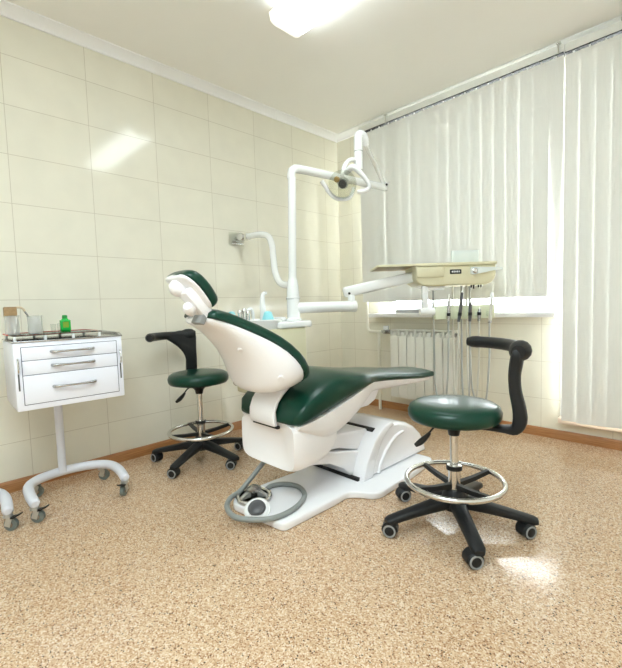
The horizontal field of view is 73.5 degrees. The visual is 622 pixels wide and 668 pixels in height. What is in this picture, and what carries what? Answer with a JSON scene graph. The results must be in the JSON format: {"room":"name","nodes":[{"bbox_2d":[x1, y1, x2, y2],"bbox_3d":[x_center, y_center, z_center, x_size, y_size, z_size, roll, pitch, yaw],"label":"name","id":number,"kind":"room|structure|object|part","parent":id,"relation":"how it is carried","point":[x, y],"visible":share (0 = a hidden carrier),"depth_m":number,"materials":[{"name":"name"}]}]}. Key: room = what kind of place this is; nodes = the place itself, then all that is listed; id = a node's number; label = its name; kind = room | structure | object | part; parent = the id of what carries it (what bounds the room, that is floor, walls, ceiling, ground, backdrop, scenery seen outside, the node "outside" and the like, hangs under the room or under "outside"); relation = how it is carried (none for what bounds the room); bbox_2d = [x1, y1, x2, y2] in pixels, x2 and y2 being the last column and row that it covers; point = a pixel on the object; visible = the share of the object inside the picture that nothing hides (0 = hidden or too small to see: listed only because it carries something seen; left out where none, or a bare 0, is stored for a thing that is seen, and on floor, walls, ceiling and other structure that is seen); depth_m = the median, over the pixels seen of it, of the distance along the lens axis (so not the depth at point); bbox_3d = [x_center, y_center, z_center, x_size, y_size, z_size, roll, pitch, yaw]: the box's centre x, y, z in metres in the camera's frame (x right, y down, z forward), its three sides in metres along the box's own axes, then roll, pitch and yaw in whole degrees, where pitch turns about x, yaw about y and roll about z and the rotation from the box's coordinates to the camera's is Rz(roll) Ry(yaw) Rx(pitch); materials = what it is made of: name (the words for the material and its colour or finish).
{"room":"dental clinic","nodes":[
{"label":"dental clinic","id":0,"kind":"room"},
{"bbox_2d":[0,16,342,482],"bbox_3d":[-1.127,-0.463,2.683,4.490,2.485,0.120,-6,6,-45],"label":"wall","id":1,"kind":"structure","parent":0,"point":[117,178],"depth_m":2.61,"materials":[{"name":"tile"}]},
{"bbox_2d":[0,420,241,492],"bbox_3d":[-1.112,0.755,2.648,4.050,0.060,0.016,-6,6,-45],"label":"baseboard","id":2,"kind":"structure","parent":1,"relation":"attached to","point":[15,485],"depth_m":2.58,"materials":[{"name":"brown wood"}]},
{"bbox_2d":[0,0,337,142],"bbox_3d":[-1.168,-1.670,2.461,4.050,0.044,0.070,-6,6,-45],"label":"trim","id":3,"kind":"structure","parent":1,"relation":"attached to","point":[9,10],"depth_m":2.59,"materials":[{"name":"white"}]},
{"bbox_2d":[0,405,621,667],"bbox_3d":[0.208,0.875,1.472,4.490,0.100,3.790,-6,6,-45],"label":"floor","id":4,"kind":"structure","parent":0,"point":[158,574],"depth_m":1.45,"materials":[{"name":"plastic"}]},
{"bbox_2d":[0,488,22,530],"bbox_3d":[-1.570,0.476,1.792,0.457,0.762,0.444,-5,5,-42],"label":"stand","id":5,"kind":"object","parent":4,"relation":"on","point":[11,522],"visible":1,"depth_m":1.80,"materials":[{"name":"white metal"}]},
{"bbox_2d":[2,330,128,522],"bbox_3d":[-1.203,0.412,2.072,0.451,0.829,0.389,-5,5,-42],"label":"trolley","id":6,"kind":"object","parent":4,"relation":"on","point":[56,371],"visible":0.99,"depth_m":1.95,"materials":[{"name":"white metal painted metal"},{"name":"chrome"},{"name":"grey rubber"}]},
{"bbox_3d":[-1.258,0.141,1.791,0.007,0.070,0.019,-5,5,-42],"label":"handle","id":7,"kind":"part","parent":6,"relation":"part of","materials":[{"name":"silver metal"}]},
{"bbox_2d":[2,329,101,341],"bbox_3d":[-1.255,0.003,2.028,0.366,0.026,0.316,-5,5,-42],"label":"tray","id":8,"kind":"object","parent":6,"relation":"on","point":[45,333],"visible":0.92,"depth_m":2.01,"materials":[{"name":"silver metal"}]},
{"bbox_3d":[-1.254,-0.006,2.025,0.356,0.004,0.311,-5,5,-42],"label":"pane","id":9,"kind":"part","parent":8,"relation":"part of","materials":[{"name":"clear glass"}]},
{"bbox_2d":[59,315,70,330],"bbox_3d":[-1.254,-0.056,2.126,0.047,0.081,0.036,-5,5,-42],"label":"bottle","id":10,"kind":"object","parent":8,"relation":"on","point":[65,323],"visible":0.96,"depth_m":2.11,"materials":[{"name":"green plastic"}]},
{"label":"glass jar","id":11,"kind":"object","parent":8,"relation":"on","visible":0},
{"bbox_2d":[3,306,25,332],"bbox_3d":[-1.387,-0.067,1.957,0.088,0.125,0.027,-5,5,-42],"label":"block","id":12,"kind":"object","parent":11,"relation":"in","point":[7,311],"visible":0.96,"depth_m":1.94,"materials":[{"name":"beige"}]},
{"label":"glass jar","id":13,"kind":"object","parent":8,"relation":"on","visible":0},
{"bbox_2d":[23,311,38,331],"bbox_3d":[-1.355,-0.064,2.019,0.062,0.110,0.011,-4,5,-30],"label":"metal spatula","id":14,"kind":"object","parent":13,"relation":"in","point":[25,312],"visible":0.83,"depth_m":2.02,"materials":[{"name":"silver metal"}]},
{"bbox_3d":[-1.303,0.519,2.163,0.038,0.407,0.037,-5,5,-42],"label":"post","id":15,"kind":"part","parent":6,"relation":"part of","materials":[{"name":"white metal"}]},
{"bbox_3d":[-1.115,0.076,1.940,0.389,0.057,0.023,-5,5,-42],"label":"drawer","id":16,"kind":"part","parent":6,"relation":"part of","materials":[{"name":"white"}]},
{"bbox_3d":[-1.113,0.137,1.944,0.389,0.061,0.023,-5,5,-42],"label":"drawer","id":17,"kind":"part","parent":6,"relation":"part of","materials":[{"name":"white"}]},
{"bbox_3d":[-1.107,0.172,1.942,0.394,0.255,0.007,-5,5,-42],"label":"drawer frame","id":18,"kind":"part","parent":6,"relation":"part of","materials":[{"name":"white"}]},
{"bbox_3d":[-1.110,0.234,1.951,0.389,0.127,0.023,-5,5,-42],"label":"drawer","id":19,"kind":"part","parent":6,"relation":"part of","materials":[{"name":"white"}]},
{"bbox_3d":[-1.096,0.073,1.925,0.187,0.013,0.032,-5,5,-42],"label":"handle","id":20,"kind":"part","parent":6,"relation":"part of","materials":[{"name":"silver metal"}]},
{"bbox_3d":[-1.094,0.135,1.929,0.187,0.013,0.032,-5,5,-42],"label":"handle","id":21,"kind":"part","parent":6,"relation":"part of","materials":[{"name":"silver metal"}]},
{"bbox_3d":[-1.091,0.231,1.936,0.187,0.013,0.032,-5,5,-42],"label":"handle","id":22,"kind":"part","parent":6,"relation":"part of","materials":[{"name":"silver metal"}]},
{"bbox_2d":[145,329,242,478],"bbox_3d":[-0.671,0.376,2.552,0.583,0.802,0.594,-5,5,-43],"label":"stool","id":23,"kind":"object","parent":4,"relation":"on","point":[192,377],"visible":0.96,"depth_m":2.52,"materials":[{"name":"black plastic"}]},
{"bbox_3d":[-0.773,0.367,2.557,0.127,0.116,0.026,-1,4,7],"label":"height lever","id":24,"kind":"part","parent":23,"relation":"part of","materials":[{"name":"black plastic"}]},
{"bbox_3d":[-0.685,0.262,2.538,0.360,0.073,0.360,-5,5,-43],"label":"seat","id":25,"kind":"part","parent":23,"relation":"part of","materials":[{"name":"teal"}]},
{"bbox_3d":[-0.683,0.330,2.543,0.222,0.066,0.222,-5,5,-43],"label":"seat plate","id":26,"kind":"part","parent":23,"relation":"part of","materials":[{"name":"black plastic"}]},
{"bbox_2d":[244,498,270,516],"bbox_3d":[-0.234,0.766,1.815,0.110,0.075,0.110,-6,5,-44],"label":"foot pedal","id":27,"kind":"object","parent":4,"relation":"on","point":[256,507],"visible":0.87,"depth_m":1.80,"materials":[{"name":"white plastic"}]},
{"bbox_2d":[165,270,433,530],"bbox_3d":[0.110,0.239,2.168,1.694,1.080,0.604,-6,5,-44],"label":"dental chair","id":28,"kind":"object","parent":4,"relation":"on","point":[299,418],"visible":0.99,"depth_m":1.92,"materials":[{"name":"white plastic"}]},
{"bbox_3d":[-0.462,-0.095,1.591,0.056,0.056,0.052,-6,5,-44],"label":"adjuster knob","id":29,"kind":"part","parent":28,"relation":"part of","materials":[{"name":"white plastic"}]},
{"bbox_2d":[167,270,217,306],"bbox_3d":[-0.467,-0.173,1.636,0.149,0.150,0.202,-6,5,-44],"label":"cushion","id":30,"kind":"object","parent":28,"relation":"on","point":[189,285],"depth_m":1.57,"materials":[{"name":"green fabric"}]},
{"bbox_2d":[184,309,308,380],"bbox_3d":[-0.299,0.065,1.832,0.445,0.363,0.488,-6,5,-44],"label":"backrest cushion","id":31,"kind":"object","parent":28,"relation":"on","point":[249,351],"depth_m":1.71,"materials":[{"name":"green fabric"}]},
{"bbox_2d":[224,461,306,522],"bbox_3d":[-0.202,0.685,1.904,0.403,0.177,0.337,-6,5,-44],"label":"hose","id":32,"kind":"object","parent":28,"relation":"on","point":[245,493],"visible":0.91,"depth_m":1.92,"materials":[{"name":"grey rubber"},{"name":"chrome"},{"name":"brushed steel"}]},
{"bbox_3d":[-0.268,0.732,1.952,0.070,0.044,0.070,-6,5,-44],"label":"knob","id":33,"kind":"part","parent":32,"relation":"part of","materials":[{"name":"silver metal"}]},
{"bbox_2d":[231,176,357,392],"bbox_3d":[-0.302,-0.308,2.667,1.027,1.317,0.698,1,5,34],"label":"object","id":34,"kind":"object","parent":28,"relation":"attached to","point":[292,329],"visible":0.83,"depth_m":2.59,"materials":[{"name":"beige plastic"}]},
{"bbox_2d":[237,308,249,319],"bbox_3d":[-0.395,-0.103,2.474,0.084,0.103,0.038,-5,5,-43],"label":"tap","id":35,"kind":"object","parent":34,"relation":"on","point":[244,313],"depth_m":2.47,"materials":[{"name":"silver metal"}]},
{"bbox_2d":[248,318,282,329],"bbox_3d":[-0.294,-0.034,2.444,0.259,0.102,0.259,-5,5,-43],"label":"bowl","id":36,"kind":"object","parent":34,"relation":"on","point":[275,324],"depth_m":2.35,"materials":[{"name":"white ceramic"}]},
{"bbox_3d":[-0.278,-0.514,2.850,0.080,0.428,0.570,-5,5,-35],"label":"arm","id":37,"kind":"part","parent":34,"relation":"part of","materials":[{"name":"white plastic"}]},
{"bbox_2d":[262,311,273,319],"bbox_3d":[-0.258,-0.105,2.503,0.087,0.065,0.087,-5,5,-43],"label":"plastic cup","id":38,"kind":"object","parent":34,"relation":"on","point":[267,315],"visible":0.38,"depth_m":2.48,"materials":[{"name":"teal plastic"}]},
{"bbox_2d":[260,291,285,320],"bbox_3d":[-0.242,-0.168,2.584,0.164,0.195,0.102,-6,6,-45],"label":"tap","id":39,"kind":"object","parent":34,"relation":"on","point":[262,297],"depth_m":2.54,"materials":[{"name":"white"}]},
{"bbox_3d":[-0.122,-0.526,2.609,0.102,0.887,0.102,-5,5,-43],"label":"post","id":40,"kind":"part","parent":34,"relation":"part of","materials":[{"name":"white metal"}]},
{"bbox_3d":[0.102,-0.172,2.653,0.384,0.073,0.074,-2,4,-5],"label":"swing arm","id":41,"kind":"part","parent":34,"relation":"part of","materials":[{"name":"white metal"}]},
{"bbox_2d":[287,130,389,200],"bbox_3d":[0.299,-1.074,2.721,0.896,0.459,0.352,-5,5,-38],"label":"light","id":42,"kind":"object","parent":34,"relation":"attached to","point":[361,139],"visible":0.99,"depth_m":2.63,"materials":[{"name":"white plastic"}]},
{"bbox_3d":[0.201,-1.038,2.829,0.868,0.093,0.056,-5,5,-37],"label":"horizontal arm","id":43,"kind":"part","parent":42,"relation":"part of","materials":[{"name":"white metal"}]},
{"bbox_3d":[0.164,-0.895,2.607,0.225,0.127,0.040,-3,4,-14],"label":"handle","id":44,"kind":"part","parent":42,"relation":"part of","materials":[{"name":"plastic"}]},
{"bbox_3d":[0.197,-0.932,2.584,0.049,0.064,0.067,-1,4,8],"label":"bulb","id":45,"kind":"part","parent":42,"relation":"part of","materials":[{"name":"grey"}]},
{"bbox_3d":[0.285,-0.956,2.567,0.171,0.172,0.068,-1,4,10],"label":"handle","id":46,"kind":"part","parent":42,"relation":"part of","materials":[{"name":"white plastic"}]},
{"bbox_3d":[0.329,-1.175,2.678,0.122,0.253,0.065,-6,5,-44],"label":"head post","id":47,"kind":"part","parent":42,"relation":"part of","materials":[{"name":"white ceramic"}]},
{"bbox_3d":[0.442,-1.175,2.887,0.028,0.195,0.430,0,4,27],"label":"spring arm","id":48,"kind":"part","parent":42,"relation":"part of","materials":[{"name":"white metal"}]},
{"bbox_2d":[342,250,502,319],"bbox_3d":[0.695,-0.324,2.769,0.985,0.453,0.394,-2,4,1],"label":"table","id":49,"kind":"object","parent":34,"relation":"attached to","point":[465,268],"visible":0.95,"depth_m":2.62,"materials":[{"name":"beige plastic"}]},
{"bbox_3d":[0.449,-0.321,2.696,0.496,0.156,0.053,-2,4,-6],"label":"spring arm","id":50,"kind":"part","parent":49,"relation":"part of","materials":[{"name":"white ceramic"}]},
{"bbox_2d":[370,264,415,271],"bbox_3d":[0.539,-0.439,2.775,0.249,0.013,0.369,-2,4,1],"label":"tray","id":51,"kind":"object","parent":49,"relation":"on","point":[397,267],"depth_m":2.69,"materials":[{"name":"beige plastic"}]},
{"bbox_3d":[0.741,-0.386,2.596,0.170,0.064,0.016,-2,4,1],"label":"drawer","id":52,"kind":"part","parent":49,"relation":"part of","materials":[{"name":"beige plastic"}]},
{"bbox_2d":[432,290,450,394],"bbox_3d":[0.839,0.097,2.686,0.024,0.814,0.197,-3,4,-15],"label":"dental handpiece","id":53,"kind":"object","parent":49,"relation":"in","point":[448,302],"visible":0.7,"depth_m":2.62,"materials":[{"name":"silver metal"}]},
{"bbox_3d":[0.904,-0.447,2.748,0.507,0.020,0.326,-2,4,1],"label":"panel","id":54,"kind":"part","parent":49,"relation":"part of","materials":[{"name":"beige plastic"}]},
{"bbox_2d":[452,286,462,394],"bbox_3d":[0.933,0.074,2.674,0.040,0.774,0.171,-2,4,1],"label":"dental handpiece","id":55,"kind":"object","parent":49,"relation":"in","point":[461,293],"visible":0.77,"depth_m":2.62,"materials":[{"name":"grey plastic"}]},
{"bbox_2d":[460,286,471,395],"bbox_3d":[0.995,0.103,2.675,0.025,0.835,0.172,-2,4,1],"label":"dental handpiece","id":56,"kind":"object","parent":49,"relation":"in","point":[470,302],"visible":0.56,"depth_m":2.62,"materials":[{"name":"grey plastic"}]},
{"bbox_2d":[466,286,480,396],"bbox_3d":[1.042,0.081,2.674,0.024,0.794,0.173,-2,4,-6],"label":"dental handpiece","id":57,"kind":"object","parent":49,"relation":"in","point":[479,309],"visible":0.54,"depth_m":2.63,"materials":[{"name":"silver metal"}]},
{"bbox_2d":[469,286,493,398],"bbox_3d":[1.093,0.082,2.702,0.034,0.804,0.239,-3,4,-15],"label":"syringe","id":58,"kind":"object","parent":49,"relation":"hanging from","point":[491,293],"visible":0.6,"depth_m":2.60,"materials":[{"name":"grey plastic"}]},
{"bbox_3d":[1.086,-0.395,2.584,0.195,0.047,0.014,-2,4,1],"label":"pull handle","id":59,"kind":"part","parent":49,"relation":"part of","materials":[{"name":"white plastic"}]},
{"bbox_3d":[0.128,0.759,2.206,1.102,0.035,0.604,-6,5,-44],"label":"plate","id":60,"kind":"part","parent":28,"relation":"part of","materials":[{"name":"white"}]},
{"bbox_3d":[0.071,0.626,2.187,0.432,0.204,0.259,-6,5,-44],"label":"lift arm","id":61,"kind":"part","parent":28,"relation":"part of","materials":[{"name":"white plastic"}]},
{"bbox_2d":[241,366,433,426],"bbox_3d":[0.237,0.255,2.355,1.255,0.217,0.475,-6,5,-44],"label":"seat cushion","id":62,"kind":"object","parent":28,"relation":"on","point":[326,396],"depth_m":1.94,"materials":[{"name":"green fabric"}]},
{"bbox_3d":[0.065,0.550,2.185,0.514,0.153,0.249,-6,5,-44],"label":"lift arm","id":63,"kind":"part","parent":28,"relation":"part of","materials":[{"name":"white plastic"}]},
{"bbox_2d":[366,302,389,408],"bbox_3d":[0.575,0.037,3.634,0.071,1.250,0.293,-5,5,-36],"label":"pipe","id":64,"kind":"object","parent":4,"relation":"on","point":[385,330],"visible":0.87,"depth_m":3.63,"materials":[{"name":"white paint"}]},
{"bbox_2d":[381,336,538,569],"bbox_3d":[0.587,0.406,1.733,0.594,0.775,0.605,-6,5,-44],"label":"stool","id":65,"kind":"object","parent":4,"relation":"on","point":[454,414],"visible":1,"depth_m":1.63,"materials":[{"name":"black plastic"}]},
{"bbox_3d":[0.497,0.417,1.741,0.130,0.118,0.027,-1,4,16],"label":"height lever","id":66,"kind":"part","parent":65,"relation":"part of","materials":[{"name":"black plastic"}]},
{"bbox_3d":[0.587,0.381,1.713,0.227,0.067,0.227,-6,5,-44],"label":"seat plate","id":67,"kind":"part","parent":65,"relation":"part of","materials":[{"name":"black plastic"}]},
{"bbox_3d":[0.585,0.312,1.708,0.368,0.074,0.368,-6,5,-44],"label":"seat","id":68,"kind":"part","parent":65,"relation":"part of","materials":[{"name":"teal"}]},
{"bbox_2d":[6,0,621,133],"bbox_3d":[0.127,-1.702,1.294,4.490,0.100,3.790,-6,6,-45],"label":"ceiling","id":69,"kind":"structure","parent":0,"point":[366,60],"depth_m":2.46,"materials":[{"name":"paint"}]},
{"bbox_2d":[269,0,350,37],"bbox_3d":[0.286,-1.661,1.835,0.222,0.066,1.220,-6,6,-45],"label":"ceiling light","id":70,"kind":"object","parent":69,"relation":"attached to","point":[294,17],"visible":1,"depth_m":2.14,"materials":[{"name":"white plastic"}]},
{"bbox_2d":[358,41,565,301],"bbox_3d":[0.999,-1.012,3.104,0.090,1.516,1.557,-6,6,-45],"label":"vertical blind","id":71,"kind":"object","parent":69,"relation":"hanging from","point":[478,164],"visible":0.92,"depth_m":2.90,"materials":[{"name":"white fabric"}]},
{"bbox_2d":[337,57,621,439],"bbox_3d":[1.620,-0.558,2.822,0.250,2.485,3.550,-6,6,-45],"label":"wall","id":72,"kind":"structure","parent":0,"point":[541,372],"depth_m":3.11,"materials":[{"name":"tile"}]},
{"bbox_2d":[390,329,457,399],"bbox_3d":[0.918,0.246,3.337,0.135,0.563,0.581,-6,6,-45],"label":"radiator","id":73,"kind":"object","parent":72,"relation":"attached to","point":[408,347],"visible":0.73,"depth_m":3.27,"materials":[{"name":"white metal"}]},
{"bbox_2d":[368,296,560,317],"bbox_3d":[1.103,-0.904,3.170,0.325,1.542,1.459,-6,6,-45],"label":"windowsill","id":74,"kind":"structure","parent":72,"relation":"in","point":[526,309],"depth_m":2.94,"materials":[{"name":"white"}]},
{"bbox_2d":[396,302,434,312],"bbox_3d":[0.851,-0.216,3.405,0.189,0.085,0.260,-6,6,-45],"label":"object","id":75,"kind":"object","parent":74,"relation":"on","point":[413,307],"visible":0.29,"depth_m":3.37,"materials":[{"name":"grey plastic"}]},
{"bbox_3d":[1.096,-0.149,3.200,0.250,0.034,1.447,-6,6,-45],"label":"sill","id":76,"kind":"part","parent":74,"relation":"part of","materials":[{"name":"white"}]},
{"bbox_3d":[1.200,-0.929,3.244,0.080,1.508,1.429,-6,6,-45],"label":"frame","id":77,"kind":"part","parent":74,"relation":"part of","materials":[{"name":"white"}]},
{"bbox_2d":[337,15,621,141],"bbox_3d":[1.468,-1.764,2.626,0.070,0.044,3.550,-6,6,-45],"label":"trim","id":78,"kind":"structure","parent":72,"relation":"attached to","point":[348,133],"depth_m":2.84,"materials":[{"name":"white"}]},
{"bbox_2d":[369,399,621,450],"bbox_3d":[1.569,0.660,2.807,0.016,0.060,3.534,-6,6,-45],"label":"baseboard","id":79,"kind":"structure","parent":72,"relation":"attached to","point":[614,444],"depth_m":2.73,"materials":[{"name":"brown wood"}]},
{"bbox_2d":[558,68,621,432],"bbox_3d":[2.042,-0.530,2.306,0.260,2.226,1.121,-6,6,-45],"label":"window","id":80,"kind":"structure","parent":72,"relation":"in","point":[559,418],"depth_m":2.62,"materials":[{"name":"white"}]},
{"bbox_3d":[1.648,-0.561,2.685,0.122,2.192,0.026,-6,6,-45],"label":"reveal trim","id":81,"kind":"part","parent":80,"relation":"part of","materials":[{"name":"white"}]},
{"bbox_2d":[561,17,621,428],"bbox_3d":[1.938,-0.583,2.221,0.090,2.308,1.041,-6,6,-45],"label":"vertical blind","id":82,"kind":"object","parent":80,"relation":"attached to","point":[591,386],"visible":1,"depth_m":2.46,"materials":[{"name":"white fabric"}]}
]}

